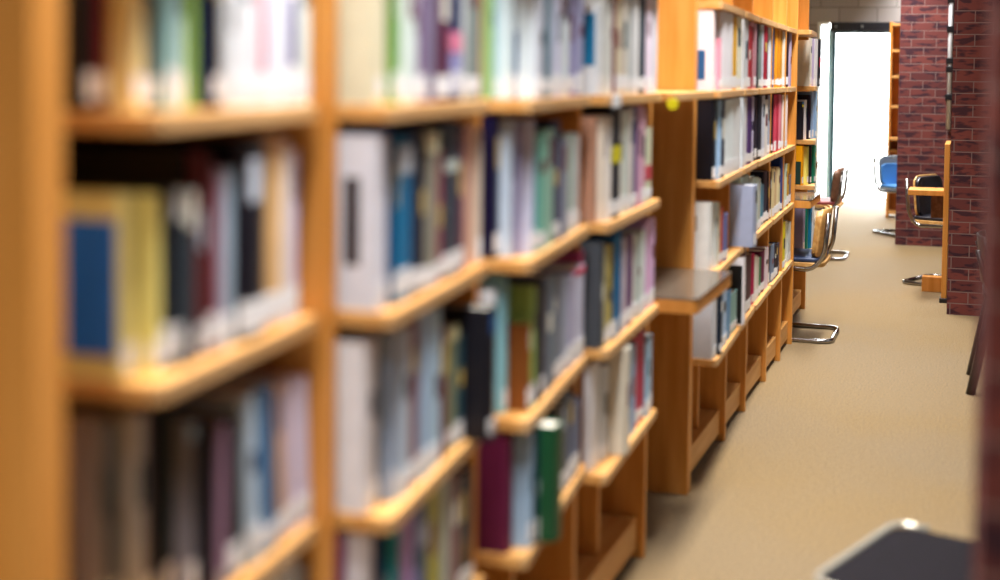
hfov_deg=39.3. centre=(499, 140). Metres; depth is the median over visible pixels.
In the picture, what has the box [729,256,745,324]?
book
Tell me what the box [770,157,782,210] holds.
book
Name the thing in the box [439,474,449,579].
book
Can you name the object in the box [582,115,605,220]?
book
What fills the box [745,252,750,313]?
book
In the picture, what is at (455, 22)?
book
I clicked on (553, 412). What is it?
book
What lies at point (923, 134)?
brick pillar
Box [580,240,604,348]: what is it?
book
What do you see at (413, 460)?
book
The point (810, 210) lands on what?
book
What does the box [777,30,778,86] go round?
book
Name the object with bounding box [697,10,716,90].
book
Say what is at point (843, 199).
floor
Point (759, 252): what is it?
book
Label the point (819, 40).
book
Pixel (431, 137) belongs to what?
book
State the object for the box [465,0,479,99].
book
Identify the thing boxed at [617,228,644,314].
book
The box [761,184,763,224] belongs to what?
book
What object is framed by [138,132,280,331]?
book
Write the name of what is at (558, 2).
book
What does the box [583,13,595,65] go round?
picture
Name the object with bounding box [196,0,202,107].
book
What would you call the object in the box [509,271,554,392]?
book
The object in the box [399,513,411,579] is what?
book
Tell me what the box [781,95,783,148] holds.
book
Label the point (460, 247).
book
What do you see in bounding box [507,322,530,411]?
book
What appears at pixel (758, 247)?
book
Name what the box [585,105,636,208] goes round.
book
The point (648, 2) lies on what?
book
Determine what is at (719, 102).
book
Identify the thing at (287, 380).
book
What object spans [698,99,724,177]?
book
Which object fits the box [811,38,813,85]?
book
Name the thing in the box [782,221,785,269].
book
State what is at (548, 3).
book
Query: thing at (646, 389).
book
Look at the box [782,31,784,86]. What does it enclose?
book
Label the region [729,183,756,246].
book
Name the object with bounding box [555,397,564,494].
book
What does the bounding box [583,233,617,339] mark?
book
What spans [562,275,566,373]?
book
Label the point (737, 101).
book
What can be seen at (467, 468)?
book
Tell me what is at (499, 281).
book
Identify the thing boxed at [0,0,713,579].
bookcase
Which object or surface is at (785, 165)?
book
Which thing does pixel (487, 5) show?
book
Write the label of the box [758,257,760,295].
book
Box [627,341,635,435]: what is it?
book
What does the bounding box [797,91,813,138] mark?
book
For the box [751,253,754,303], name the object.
book
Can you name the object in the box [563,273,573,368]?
book
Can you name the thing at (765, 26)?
book
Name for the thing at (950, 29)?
conduit
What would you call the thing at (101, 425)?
book
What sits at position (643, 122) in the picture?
book
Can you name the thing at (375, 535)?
book
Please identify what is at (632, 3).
book
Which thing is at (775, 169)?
book
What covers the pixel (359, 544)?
book
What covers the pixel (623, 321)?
book
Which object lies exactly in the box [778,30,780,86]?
book
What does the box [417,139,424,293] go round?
book
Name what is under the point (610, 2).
book
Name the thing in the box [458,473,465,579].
book
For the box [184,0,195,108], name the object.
book
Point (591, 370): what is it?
book
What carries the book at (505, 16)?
on the bookcase at (603, 507)
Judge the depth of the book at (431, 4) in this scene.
2.23 m
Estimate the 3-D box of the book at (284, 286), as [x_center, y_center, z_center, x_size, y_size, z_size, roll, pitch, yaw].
[-0.391,0.122,1.950,0.214,0.253,0.034,2,3,19]
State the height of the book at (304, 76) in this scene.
0.233 m
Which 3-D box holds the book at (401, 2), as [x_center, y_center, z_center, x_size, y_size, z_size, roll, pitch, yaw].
[-0.237,-0.168,2.116,0.197,0.220,0.018,2,3,19]
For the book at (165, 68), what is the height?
0.192 m
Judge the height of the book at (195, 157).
0.250 m
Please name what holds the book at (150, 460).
on the bookcase at (603, 507)
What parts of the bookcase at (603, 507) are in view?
panel, shelf, shelf, shelf, shelf, shelf, shelf, shelf, shelf, shelf, shelf, shelf, kick shelf, shelf, shelf, shelf, shelf, shelf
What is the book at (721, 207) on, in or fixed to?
on the bookcase at (694, 399)
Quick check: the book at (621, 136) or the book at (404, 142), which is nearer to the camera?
the book at (404, 142)
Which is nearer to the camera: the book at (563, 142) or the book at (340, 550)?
the book at (340, 550)
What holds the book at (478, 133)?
on the bookcase at (603, 507)
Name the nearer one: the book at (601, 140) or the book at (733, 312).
the book at (601, 140)
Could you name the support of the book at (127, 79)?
on the bookcase at (603, 507)
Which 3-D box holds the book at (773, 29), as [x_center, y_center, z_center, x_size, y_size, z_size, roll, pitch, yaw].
[1.146,-0.381,6.422,0.220,0.268,0.056,2,3,19]
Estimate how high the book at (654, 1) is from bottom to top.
0.266 m
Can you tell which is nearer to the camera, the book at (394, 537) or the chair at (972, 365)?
the book at (394, 537)
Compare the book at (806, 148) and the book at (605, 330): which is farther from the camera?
the book at (806, 148)
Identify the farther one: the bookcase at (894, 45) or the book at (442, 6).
the bookcase at (894, 45)
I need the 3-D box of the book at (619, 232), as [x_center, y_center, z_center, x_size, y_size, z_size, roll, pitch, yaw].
[0.198,0.352,3.520,0.216,0.259,0.049,2,3,19]
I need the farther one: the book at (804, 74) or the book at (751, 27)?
the book at (804, 74)
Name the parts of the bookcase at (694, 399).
kick shelf, shelf, shelf, shelf, shelf, shelf, kick shelf, shelf, shelf, shelf, shelf, shelf, kick shelf, shelf, shelf, shelf, shelf, shelf, kick shelf, shelf, shelf, shelf, shelf, shelf, kick shelf, shelf, shelf, shelf, shelf, shelf, header panel, shelf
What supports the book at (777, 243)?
on the bookcase at (694, 399)
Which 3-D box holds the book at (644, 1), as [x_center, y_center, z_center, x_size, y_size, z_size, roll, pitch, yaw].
[0.295,-0.262,3.789,0.197,0.262,0.058,2,3,19]
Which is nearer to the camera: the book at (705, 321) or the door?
the book at (705, 321)
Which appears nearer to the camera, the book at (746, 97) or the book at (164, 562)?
the book at (164, 562)
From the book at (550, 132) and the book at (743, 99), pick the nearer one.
the book at (550, 132)
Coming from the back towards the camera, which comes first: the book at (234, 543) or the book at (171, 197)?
the book at (234, 543)
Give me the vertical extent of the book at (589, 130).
0.247 m
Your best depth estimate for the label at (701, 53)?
4.66 m
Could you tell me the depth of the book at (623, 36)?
3.46 m
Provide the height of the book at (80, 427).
0.251 m
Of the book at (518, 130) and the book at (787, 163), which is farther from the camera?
the book at (787, 163)
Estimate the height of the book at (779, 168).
0.210 m
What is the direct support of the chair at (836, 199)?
on the floor at (872, 427)
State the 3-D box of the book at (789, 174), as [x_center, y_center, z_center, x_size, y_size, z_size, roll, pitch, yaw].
[1.395,0.245,7.258,0.219,0.144,0.110,2,3,19]
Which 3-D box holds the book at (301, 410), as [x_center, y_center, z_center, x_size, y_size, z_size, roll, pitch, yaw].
[-0.379,0.439,2.032,0.218,0.212,0.052,2,3,19]
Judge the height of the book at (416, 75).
0.220 m
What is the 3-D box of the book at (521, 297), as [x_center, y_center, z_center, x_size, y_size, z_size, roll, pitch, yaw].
[-0.029,0.397,2.745,0.204,0.237,0.036,2,3,19]
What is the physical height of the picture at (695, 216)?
0.052 m
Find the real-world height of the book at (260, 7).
0.217 m
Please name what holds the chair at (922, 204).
on the floor at (872, 427)
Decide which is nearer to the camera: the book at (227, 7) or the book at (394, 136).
the book at (227, 7)
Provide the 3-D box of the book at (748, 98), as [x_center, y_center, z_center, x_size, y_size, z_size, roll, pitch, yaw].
[0.887,-0.043,5.574,0.203,0.268,0.073,2,3,19]
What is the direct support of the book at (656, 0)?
on the bookcase at (603, 507)
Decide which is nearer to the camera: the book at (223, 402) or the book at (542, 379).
the book at (223, 402)
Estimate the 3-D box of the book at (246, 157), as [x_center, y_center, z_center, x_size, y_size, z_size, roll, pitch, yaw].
[-0.413,0.126,1.839,0.206,0.256,0.081,2,3,19]
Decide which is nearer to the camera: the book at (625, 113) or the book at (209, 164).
the book at (209, 164)
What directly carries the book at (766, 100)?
on the bookcase at (694, 399)
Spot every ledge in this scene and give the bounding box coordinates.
[654,267,731,314]
[795,192,820,208]
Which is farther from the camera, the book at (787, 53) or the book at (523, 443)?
the book at (787, 53)
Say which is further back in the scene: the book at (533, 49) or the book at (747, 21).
the book at (747, 21)
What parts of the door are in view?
frame, glass pane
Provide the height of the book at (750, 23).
0.268 m
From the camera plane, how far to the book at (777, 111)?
6.54 m
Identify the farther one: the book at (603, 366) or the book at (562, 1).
the book at (603, 366)
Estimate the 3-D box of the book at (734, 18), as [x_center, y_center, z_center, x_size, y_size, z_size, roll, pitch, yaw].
[0.752,-0.319,5.092,0.210,0.262,0.117,2,3,19]
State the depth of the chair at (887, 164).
12.61 m
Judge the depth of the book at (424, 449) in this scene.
2.23 m
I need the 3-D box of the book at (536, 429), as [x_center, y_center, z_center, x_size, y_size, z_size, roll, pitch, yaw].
[-0.023,0.664,2.740,0.208,0.224,0.016,2,3,19]
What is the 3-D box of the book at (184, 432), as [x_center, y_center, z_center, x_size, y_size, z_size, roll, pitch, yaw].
[-0.469,0.449,1.741,0.205,0.218,0.020,2,3,19]
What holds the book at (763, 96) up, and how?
on the bookcase at (694, 399)
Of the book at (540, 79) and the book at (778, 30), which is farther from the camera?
the book at (778, 30)
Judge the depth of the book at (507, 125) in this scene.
2.65 m
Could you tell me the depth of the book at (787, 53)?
6.86 m
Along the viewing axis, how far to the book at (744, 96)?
5.70 m
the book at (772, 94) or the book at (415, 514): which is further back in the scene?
the book at (772, 94)
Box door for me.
[814,22,899,200]
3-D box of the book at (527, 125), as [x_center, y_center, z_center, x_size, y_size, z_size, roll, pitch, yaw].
[-0.026,0.086,2.724,0.192,0.260,0.020,2,3,19]
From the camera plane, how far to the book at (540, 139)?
2.74 m
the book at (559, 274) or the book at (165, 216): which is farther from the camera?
the book at (559, 274)
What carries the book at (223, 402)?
on the bookcase at (603, 507)
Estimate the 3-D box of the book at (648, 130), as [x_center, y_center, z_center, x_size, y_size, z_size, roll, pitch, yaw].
[0.307,0.063,3.869,0.217,0.205,0.108,2,3,19]
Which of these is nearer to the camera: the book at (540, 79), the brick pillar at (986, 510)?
the brick pillar at (986, 510)
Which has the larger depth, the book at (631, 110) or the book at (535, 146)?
the book at (631, 110)
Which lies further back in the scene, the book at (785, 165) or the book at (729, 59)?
the book at (785, 165)
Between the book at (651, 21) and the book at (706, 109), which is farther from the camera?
the book at (706, 109)
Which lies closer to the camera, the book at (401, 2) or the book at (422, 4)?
the book at (401, 2)
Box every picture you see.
[64,218,116,356]
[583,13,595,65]
[695,216,696,230]
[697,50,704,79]
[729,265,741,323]
[795,162,800,184]
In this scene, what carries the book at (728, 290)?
on the bookcase at (694, 399)
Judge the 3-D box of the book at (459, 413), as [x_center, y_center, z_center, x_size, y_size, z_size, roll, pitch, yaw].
[-0.167,0.431,2.485,0.213,0.191,0.039,2,3,19]
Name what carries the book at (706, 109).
on the bookcase at (694, 399)
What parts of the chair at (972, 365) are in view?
leg, leg, post, backrest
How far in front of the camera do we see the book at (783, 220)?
7.12 m
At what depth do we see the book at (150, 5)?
1.62 m
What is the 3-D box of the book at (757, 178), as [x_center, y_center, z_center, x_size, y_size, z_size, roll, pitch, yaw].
[0.995,0.263,5.920,0.194,0.226,0.072,2,3,19]
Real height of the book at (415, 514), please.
0.253 m
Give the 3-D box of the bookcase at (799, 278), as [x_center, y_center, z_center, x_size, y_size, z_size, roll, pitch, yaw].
[1.788,0.336,8.502,0.374,1.345,1.400,2,3,19]
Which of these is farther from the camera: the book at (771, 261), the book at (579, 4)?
the book at (771, 261)
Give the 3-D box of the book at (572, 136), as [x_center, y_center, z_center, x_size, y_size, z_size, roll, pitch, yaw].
[0.071,0.088,3.127,0.189,0.219,0.053,2,3,19]
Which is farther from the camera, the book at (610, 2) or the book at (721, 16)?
the book at (721, 16)
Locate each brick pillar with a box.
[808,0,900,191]
[895,0,953,246]
[947,0,986,315]
[972,0,999,579]
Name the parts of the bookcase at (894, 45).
shelf, panel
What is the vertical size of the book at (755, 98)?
0.265 m
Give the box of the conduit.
[945,0,954,128]
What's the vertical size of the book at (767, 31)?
0.268 m
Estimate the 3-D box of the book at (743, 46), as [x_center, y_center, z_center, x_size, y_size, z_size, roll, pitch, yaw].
[0.844,-0.334,5.357,0.188,0.268,0.050,2,3,19]
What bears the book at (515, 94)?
on the bookcase at (603, 507)
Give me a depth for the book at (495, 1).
2.64 m
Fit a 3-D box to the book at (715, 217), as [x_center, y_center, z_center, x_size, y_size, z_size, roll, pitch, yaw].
[0.636,0.315,4.796,0.217,0.221,0.050,2,3,19]
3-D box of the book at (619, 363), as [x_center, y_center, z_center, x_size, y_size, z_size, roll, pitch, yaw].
[0.231,0.648,3.544,0.196,0.266,0.060,2,3,19]
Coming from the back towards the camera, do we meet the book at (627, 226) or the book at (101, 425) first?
the book at (627, 226)
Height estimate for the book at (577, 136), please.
0.213 m
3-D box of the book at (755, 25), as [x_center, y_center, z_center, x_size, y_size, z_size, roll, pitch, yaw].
[0.950,-0.349,5.743,0.203,0.264,0.064,2,3,19]
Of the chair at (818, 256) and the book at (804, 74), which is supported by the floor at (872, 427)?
the chair at (818, 256)
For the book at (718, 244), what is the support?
on the bookcase at (694, 399)
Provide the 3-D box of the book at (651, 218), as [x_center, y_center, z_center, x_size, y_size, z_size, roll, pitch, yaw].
[0.335,0.337,3.983,0.211,0.247,0.052,2,3,19]
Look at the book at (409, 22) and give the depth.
2.11 m
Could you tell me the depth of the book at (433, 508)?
2.30 m
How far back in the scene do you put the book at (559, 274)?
2.97 m
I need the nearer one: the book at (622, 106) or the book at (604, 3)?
the book at (604, 3)
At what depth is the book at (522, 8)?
2.67 m
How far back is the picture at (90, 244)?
1.57 m
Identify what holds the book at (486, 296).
on the bookcase at (603, 507)
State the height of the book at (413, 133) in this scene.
0.259 m
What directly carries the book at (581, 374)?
on the bookcase at (603, 507)
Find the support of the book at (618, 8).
on the bookcase at (603, 507)
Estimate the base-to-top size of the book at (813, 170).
0.215 m
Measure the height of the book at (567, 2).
0.247 m
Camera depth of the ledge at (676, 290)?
4.23 m
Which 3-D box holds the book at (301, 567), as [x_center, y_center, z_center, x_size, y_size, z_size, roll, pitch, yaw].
[-0.372,0.727,2.042,0.188,0.237,0.040,2,3,19]
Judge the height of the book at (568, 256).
0.238 m
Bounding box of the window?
[818,25,829,196]
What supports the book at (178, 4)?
on the bookcase at (603, 507)
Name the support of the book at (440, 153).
on the bookcase at (603, 507)
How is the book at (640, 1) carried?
on the bookcase at (603, 507)
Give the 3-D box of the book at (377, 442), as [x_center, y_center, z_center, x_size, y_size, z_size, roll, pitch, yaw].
[-0.279,0.428,2.134,0.204,0.227,0.016,2,3,19]
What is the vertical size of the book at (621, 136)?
0.257 m
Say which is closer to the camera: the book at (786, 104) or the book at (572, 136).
the book at (572, 136)
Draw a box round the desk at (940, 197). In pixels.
[908,141,950,302]
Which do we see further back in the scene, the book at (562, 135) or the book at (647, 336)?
the book at (647, 336)
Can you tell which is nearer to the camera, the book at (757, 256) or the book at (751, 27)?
the book at (751, 27)
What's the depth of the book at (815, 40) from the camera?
7.93 m
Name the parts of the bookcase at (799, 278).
kick shelf, shelf, shelf, shelf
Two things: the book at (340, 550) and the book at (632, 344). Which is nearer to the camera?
the book at (340, 550)
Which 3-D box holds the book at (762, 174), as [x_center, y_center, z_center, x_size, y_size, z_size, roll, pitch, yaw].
[1.090,0.246,6.268,0.200,0.230,0.120,2,3,19]
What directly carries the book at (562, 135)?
on the bookcase at (603, 507)
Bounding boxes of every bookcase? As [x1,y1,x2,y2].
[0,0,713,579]
[646,0,816,494]
[792,86,816,321]
[885,22,899,217]
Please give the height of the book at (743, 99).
0.268 m
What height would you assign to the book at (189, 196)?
0.205 m
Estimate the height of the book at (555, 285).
0.224 m
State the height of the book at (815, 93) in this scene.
0.268 m
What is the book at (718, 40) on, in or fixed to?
on the bookcase at (694, 399)
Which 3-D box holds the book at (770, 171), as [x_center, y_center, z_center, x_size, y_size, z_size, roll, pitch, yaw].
[1.143,0.245,6.441,0.207,0.216,0.038,2,3,19]
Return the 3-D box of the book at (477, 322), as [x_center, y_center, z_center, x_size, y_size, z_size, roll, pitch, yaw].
[-0.108,0.408,2.506,0.209,0.236,0.040,2,3,19]
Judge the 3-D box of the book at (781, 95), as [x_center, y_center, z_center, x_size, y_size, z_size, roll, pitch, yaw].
[1.246,-0.091,6.737,0.215,0.263,0.068,2,3,19]
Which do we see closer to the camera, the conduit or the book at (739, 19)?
the book at (739, 19)
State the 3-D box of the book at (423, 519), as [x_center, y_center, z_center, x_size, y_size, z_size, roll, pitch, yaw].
[-0.221,0.694,2.284,0.214,0.253,0.044,2,3,19]
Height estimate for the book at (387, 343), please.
0.253 m
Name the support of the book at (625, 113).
on the bookcase at (603, 507)
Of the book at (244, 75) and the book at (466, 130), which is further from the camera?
the book at (466, 130)
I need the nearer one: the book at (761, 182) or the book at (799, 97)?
the book at (761, 182)
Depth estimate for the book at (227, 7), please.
1.73 m
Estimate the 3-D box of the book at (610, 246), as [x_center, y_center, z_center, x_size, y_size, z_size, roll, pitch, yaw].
[0.172,0.367,3.418,0.202,0.237,0.060,2,3,19]
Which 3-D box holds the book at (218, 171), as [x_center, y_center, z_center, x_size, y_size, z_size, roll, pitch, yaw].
[-0.444,0.144,1.754,0.212,0.226,0.020,2,3,19]
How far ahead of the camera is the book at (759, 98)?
5.88 m
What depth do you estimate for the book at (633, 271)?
3.70 m
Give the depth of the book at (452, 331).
2.40 m
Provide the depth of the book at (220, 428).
1.74 m
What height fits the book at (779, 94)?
0.268 m
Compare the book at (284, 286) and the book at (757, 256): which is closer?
the book at (284, 286)
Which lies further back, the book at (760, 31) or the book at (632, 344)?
the book at (760, 31)
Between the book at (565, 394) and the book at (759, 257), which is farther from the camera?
the book at (759, 257)
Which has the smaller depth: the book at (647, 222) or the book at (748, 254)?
the book at (647, 222)
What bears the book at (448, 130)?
on the bookcase at (603, 507)
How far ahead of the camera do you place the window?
16.09 m
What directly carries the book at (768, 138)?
on the bookcase at (694, 399)
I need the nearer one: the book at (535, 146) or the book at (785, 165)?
the book at (535, 146)
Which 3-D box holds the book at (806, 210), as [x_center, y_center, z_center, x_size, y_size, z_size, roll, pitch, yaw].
[1.665,0.481,7.968,0.172,0.261,0.060,2,3,19]
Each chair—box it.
[792,205,839,343]
[815,166,848,260]
[872,155,896,236]
[902,174,942,285]
[966,231,980,395]
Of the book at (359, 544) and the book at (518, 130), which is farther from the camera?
the book at (518, 130)
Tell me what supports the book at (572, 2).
on the bookcase at (603, 507)
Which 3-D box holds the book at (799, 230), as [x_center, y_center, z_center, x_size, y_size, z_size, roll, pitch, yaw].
[1.632,0.484,7.905,0.176,0.261,0.080,2,3,19]
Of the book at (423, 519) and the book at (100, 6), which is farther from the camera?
the book at (423, 519)
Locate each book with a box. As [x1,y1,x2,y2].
[63,0,95,109]
[64,147,187,189]
[64,183,182,367]
[64,190,136,378]
[65,396,173,579]
[65,402,154,579]
[65,403,145,579]
[65,411,96,579]
[70,146,204,358]
[81,190,161,374]
[94,0,107,109]
[97,420,105,579]
[100,136,264,343]
[106,422,120,579]
[107,0,146,109]
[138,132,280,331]
[145,0,155,109]
[156,0,174,108]
[161,212,170,370]
[163,385,262,567]
[172,414,241,579]
[172,418,196,579]
[174,0,184,108]
[176,418,226,579]
[182,189,195,364]
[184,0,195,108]
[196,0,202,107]
[196,421,214,579]
[203,0,219,107]
[204,158,214,355]
[204,375,277,554]
[215,168,221,352]
[220,0,234,107]
[222,168,233,348]
[225,369,299,534]
[235,0,254,107]
[253,0,267,106]
[267,0,284,105]
[268,568,281,579]
[270,380,286,543]
[279,139,289,324]
[282,556,295,579]
[284,0,297,104]
[290,149,297,320]
[294,374,310,524]
[296,561,306,579]
[297,0,310,104]
[335,529,345,579]
[336,334,376,513]
[336,528,372,579]
[337,134,386,310]
[337,324,409,497]
[337,329,397,501]
[338,0,385,104]
[338,120,457,280]
[338,126,390,307]
[373,532,378,579]
[376,352,378,502]
[379,533,387,579]
[385,0,398,103]
[387,526,399,579]
[389,133,397,305]
[391,128,417,297]
[397,136,411,303]
[398,0,403,103]
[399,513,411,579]
[403,0,415,103]
[403,318,418,488]
[411,506,418,579]
[413,308,431,480]
[415,0,417,102]
[417,0,426,102]
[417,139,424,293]
[418,130,438,289]
[419,497,427,579]
[426,0,435,101]
[427,484,439,579]
[431,306,440,468]
[435,301,495,441]
[436,0,449,101]
[437,149,442,283]
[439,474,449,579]
[440,326,447,459]
[441,323,457,452]
[449,0,462,100]
[449,469,458,579]
[455,462,472,579]
[456,332,462,443]
[457,127,463,273]
[458,123,474,265]
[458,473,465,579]
[461,0,465,99]
[462,128,468,269]
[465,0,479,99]
[474,129,481,262]
[477,430,512,553]
[479,271,508,412]
[479,288,495,399]
[481,0,493,98]
[481,116,499,258]
[493,0,497,97]
[497,0,513,98]
[499,118,514,256]
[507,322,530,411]
[508,283,535,408]
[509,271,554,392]
[512,429,533,547]
[513,32,517,97]
[513,127,521,254]
[513,283,541,403]
[514,0,530,98]
[515,119,533,254]
[530,0,536,97]
[532,427,539,543]
[533,145,536,252]
[534,119,559,242]
[534,128,553,246]
[534,133,546,251]
[534,418,561,542]
[535,270,562,379]
[536,0,544,97]
[536,262,584,362]
[540,286,545,397]
[541,402,559,419]
[544,0,551,97]
[549,250,583,263]
[551,0,555,96]
[553,275,556,382]
[555,0,560,96]
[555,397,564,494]
[559,139,567,238]
[559,391,568,488]
[560,0,564,96]
[560,132,574,231]
[560,133,570,233]
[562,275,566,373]
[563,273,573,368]
[564,0,569,95]
[564,390,572,482]
[568,0,574,95]
[572,400,577,476]
[573,395,579,467]
[574,0,583,95]
[574,134,579,229]
[578,370,583,462]
[580,117,597,221]
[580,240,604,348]
[582,4,601,94]
[582,107,620,218]
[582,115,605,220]
[582,359,599,470]
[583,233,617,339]
[584,0,607,94]
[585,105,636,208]
[598,361,608,460]
[600,345,629,454]
[603,243,607,345]
[604,230,621,335]
[605,116,611,219]
[606,0,612,94]
[606,243,612,343]
[611,0,616,94]
[615,0,620,93]
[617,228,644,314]
[619,111,622,214]
[620,0,626,93]
[620,237,626,331]
[621,108,633,210]
[621,224,645,309]
[622,111,628,212]
[622,232,639,318]
[622,233,632,326]
[626,0,628,93]
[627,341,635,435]
[628,0,635,93]
[628,218,650,308]
[628,334,639,426]
[632,233,634,320]
[634,0,638,93]
[636,106,641,206]
[636,328,643,421]
[638,0,642,92]
[640,107,645,204]
[640,216,654,305]
[641,0,645,92]
[643,339,649,416]
[644,0,650,92]
[644,127,651,202]
[644,333,652,410]
[649,0,652,92]
[652,0,655,92]
[655,0,657,91]
[693,298,716,358]
[694,200,713,269]
[696,100,716,180]
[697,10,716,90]
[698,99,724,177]
[712,98,740,171]
[713,201,717,267]
[715,38,721,90]
[715,100,721,179]
[716,11,726,89]
[716,293,722,354]
[717,202,719,265]
[719,206,722,264]
[722,212,727,261]
[722,289,726,346]
[724,99,733,175]
[726,13,732,89]
[726,289,730,339]
[727,288,736,333]
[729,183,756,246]
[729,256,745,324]
[730,174,748,183]
[732,17,736,89]
[732,97,745,167]
[733,16,741,89]
[738,96,751,163]
[741,18,745,88]
[744,96,753,161]
[745,19,748,88]
[745,97,746,165]
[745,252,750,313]
[746,97,749,164]
[748,25,750,88]
[748,176,753,183]
[749,22,753,88]
[749,246,767,288]
[749,248,764,292]
[750,27,752,88]
[750,170,766,222]
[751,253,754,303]
[752,95,764,157]
[753,23,756,88]
[753,97,756,160]
[754,96,761,159]
[754,255,756,301]
[755,23,758,87]
[756,177,758,230]
[756,256,758,299]
[758,30,761,87]
[758,178,760,229]
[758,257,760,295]
[759,25,763,87]
[760,182,761,226]
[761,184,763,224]
[763,25,767,87]
[764,99,767,156]
[766,31,767,87]
[766,171,769,220]
[767,27,771,87]
[767,95,769,154]
[768,246,769,283]
[769,171,771,218]
[769,242,778,274]
[769,243,773,282]
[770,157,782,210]
[770,166,778,214]
[770,168,774,217]
[771,94,773,152]
[772,29,774,87]
[773,94,776,152]
[774,29,777,87]
[774,169,776,215]
[774,243,775,278]
[776,94,778,151]
[776,245,777,276]
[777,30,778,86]
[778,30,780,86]
[778,94,780,150]
[778,168,779,212]
[780,31,782,86]
[780,95,781,149]
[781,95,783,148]
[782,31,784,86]
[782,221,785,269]
[783,220,786,263]
[784,163,786,207]
[785,95,787,147]
[786,32,788,86]
[786,163,788,205]
[787,221,790,261]
[788,33,791,86]
[789,174,790,202]
[794,208,804,248]
[795,145,803,184]
[796,102,803,139]
[797,38,811,85]
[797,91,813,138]
[797,95,810,138]
[797,100,806,138]
[803,145,811,183]
[803,146,808,184]
[805,208,808,248]
[806,91,816,137]
[808,208,811,248]
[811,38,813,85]
[811,145,815,182]
[811,205,814,246]
[814,39,817,85]
[817,39,820,85]
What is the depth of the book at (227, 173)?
1.74 m
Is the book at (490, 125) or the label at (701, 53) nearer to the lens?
the book at (490, 125)
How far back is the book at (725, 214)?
4.91 m
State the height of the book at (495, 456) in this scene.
0.228 m
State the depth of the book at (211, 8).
1.71 m
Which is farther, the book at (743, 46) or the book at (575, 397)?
the book at (743, 46)
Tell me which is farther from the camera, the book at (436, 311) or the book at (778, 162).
the book at (778, 162)
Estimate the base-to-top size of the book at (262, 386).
0.233 m
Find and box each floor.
[614,200,978,579]
[843,199,885,201]
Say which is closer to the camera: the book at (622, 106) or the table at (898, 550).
the table at (898, 550)
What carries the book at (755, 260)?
on the bookcase at (694, 399)
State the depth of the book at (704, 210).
4.68 m
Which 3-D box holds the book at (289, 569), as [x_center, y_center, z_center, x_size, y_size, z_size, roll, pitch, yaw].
[-0.389,0.714,1.996,0.207,0.266,0.048,2,3,19]
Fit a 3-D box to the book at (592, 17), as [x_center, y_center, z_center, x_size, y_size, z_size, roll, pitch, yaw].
[0.140,-0.217,3.323,0.207,0.213,0.031,2,3,19]
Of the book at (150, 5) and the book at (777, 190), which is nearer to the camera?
the book at (150, 5)
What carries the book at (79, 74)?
on the bookcase at (603, 507)
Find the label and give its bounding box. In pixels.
[344,177,359,265]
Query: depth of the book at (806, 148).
7.88 m
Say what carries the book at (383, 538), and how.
on the bookcase at (603, 507)
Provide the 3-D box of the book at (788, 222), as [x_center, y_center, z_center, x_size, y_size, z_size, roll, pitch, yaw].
[1.407,0.517,7.271,0.196,0.201,0.101,2,3,19]
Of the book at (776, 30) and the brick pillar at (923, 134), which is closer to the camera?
the book at (776, 30)
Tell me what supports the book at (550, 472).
on the bookcase at (603, 507)
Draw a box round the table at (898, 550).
[813,521,972,579]
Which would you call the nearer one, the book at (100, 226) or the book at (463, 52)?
the book at (100, 226)
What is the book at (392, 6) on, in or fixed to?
on the bookcase at (603, 507)
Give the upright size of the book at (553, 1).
0.239 m
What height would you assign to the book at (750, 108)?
0.268 m
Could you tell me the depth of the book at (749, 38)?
5.50 m
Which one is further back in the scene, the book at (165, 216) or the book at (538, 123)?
the book at (538, 123)
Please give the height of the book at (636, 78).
0.254 m
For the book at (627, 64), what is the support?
on the bookcase at (603, 507)
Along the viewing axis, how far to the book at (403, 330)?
2.13 m
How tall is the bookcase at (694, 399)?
2.120 m
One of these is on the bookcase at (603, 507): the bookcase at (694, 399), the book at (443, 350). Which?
the book at (443, 350)
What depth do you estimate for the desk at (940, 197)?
8.78 m
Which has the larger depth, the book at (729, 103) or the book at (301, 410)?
the book at (729, 103)
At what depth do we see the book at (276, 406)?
1.91 m
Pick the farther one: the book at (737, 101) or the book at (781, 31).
the book at (781, 31)
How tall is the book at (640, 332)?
0.249 m
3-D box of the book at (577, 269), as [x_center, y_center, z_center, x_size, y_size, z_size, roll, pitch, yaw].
[0.079,0.389,3.214,0.217,0.211,0.115,2,3,19]
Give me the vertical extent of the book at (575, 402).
0.164 m
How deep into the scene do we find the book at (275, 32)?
1.87 m
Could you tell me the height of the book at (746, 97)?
0.268 m
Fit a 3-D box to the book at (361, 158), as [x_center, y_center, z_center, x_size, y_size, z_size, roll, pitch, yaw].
[-0.265,0.117,2.071,0.204,0.255,0.035,2,3,19]
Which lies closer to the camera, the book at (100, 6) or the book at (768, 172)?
the book at (100, 6)
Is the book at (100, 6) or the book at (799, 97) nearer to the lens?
the book at (100, 6)
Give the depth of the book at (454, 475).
2.42 m
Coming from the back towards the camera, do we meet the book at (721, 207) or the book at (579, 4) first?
the book at (721, 207)
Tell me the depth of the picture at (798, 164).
7.84 m
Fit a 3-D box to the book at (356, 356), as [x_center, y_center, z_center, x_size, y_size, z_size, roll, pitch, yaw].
[-0.284,0.417,2.100,0.203,0.252,0.050,2,3,19]

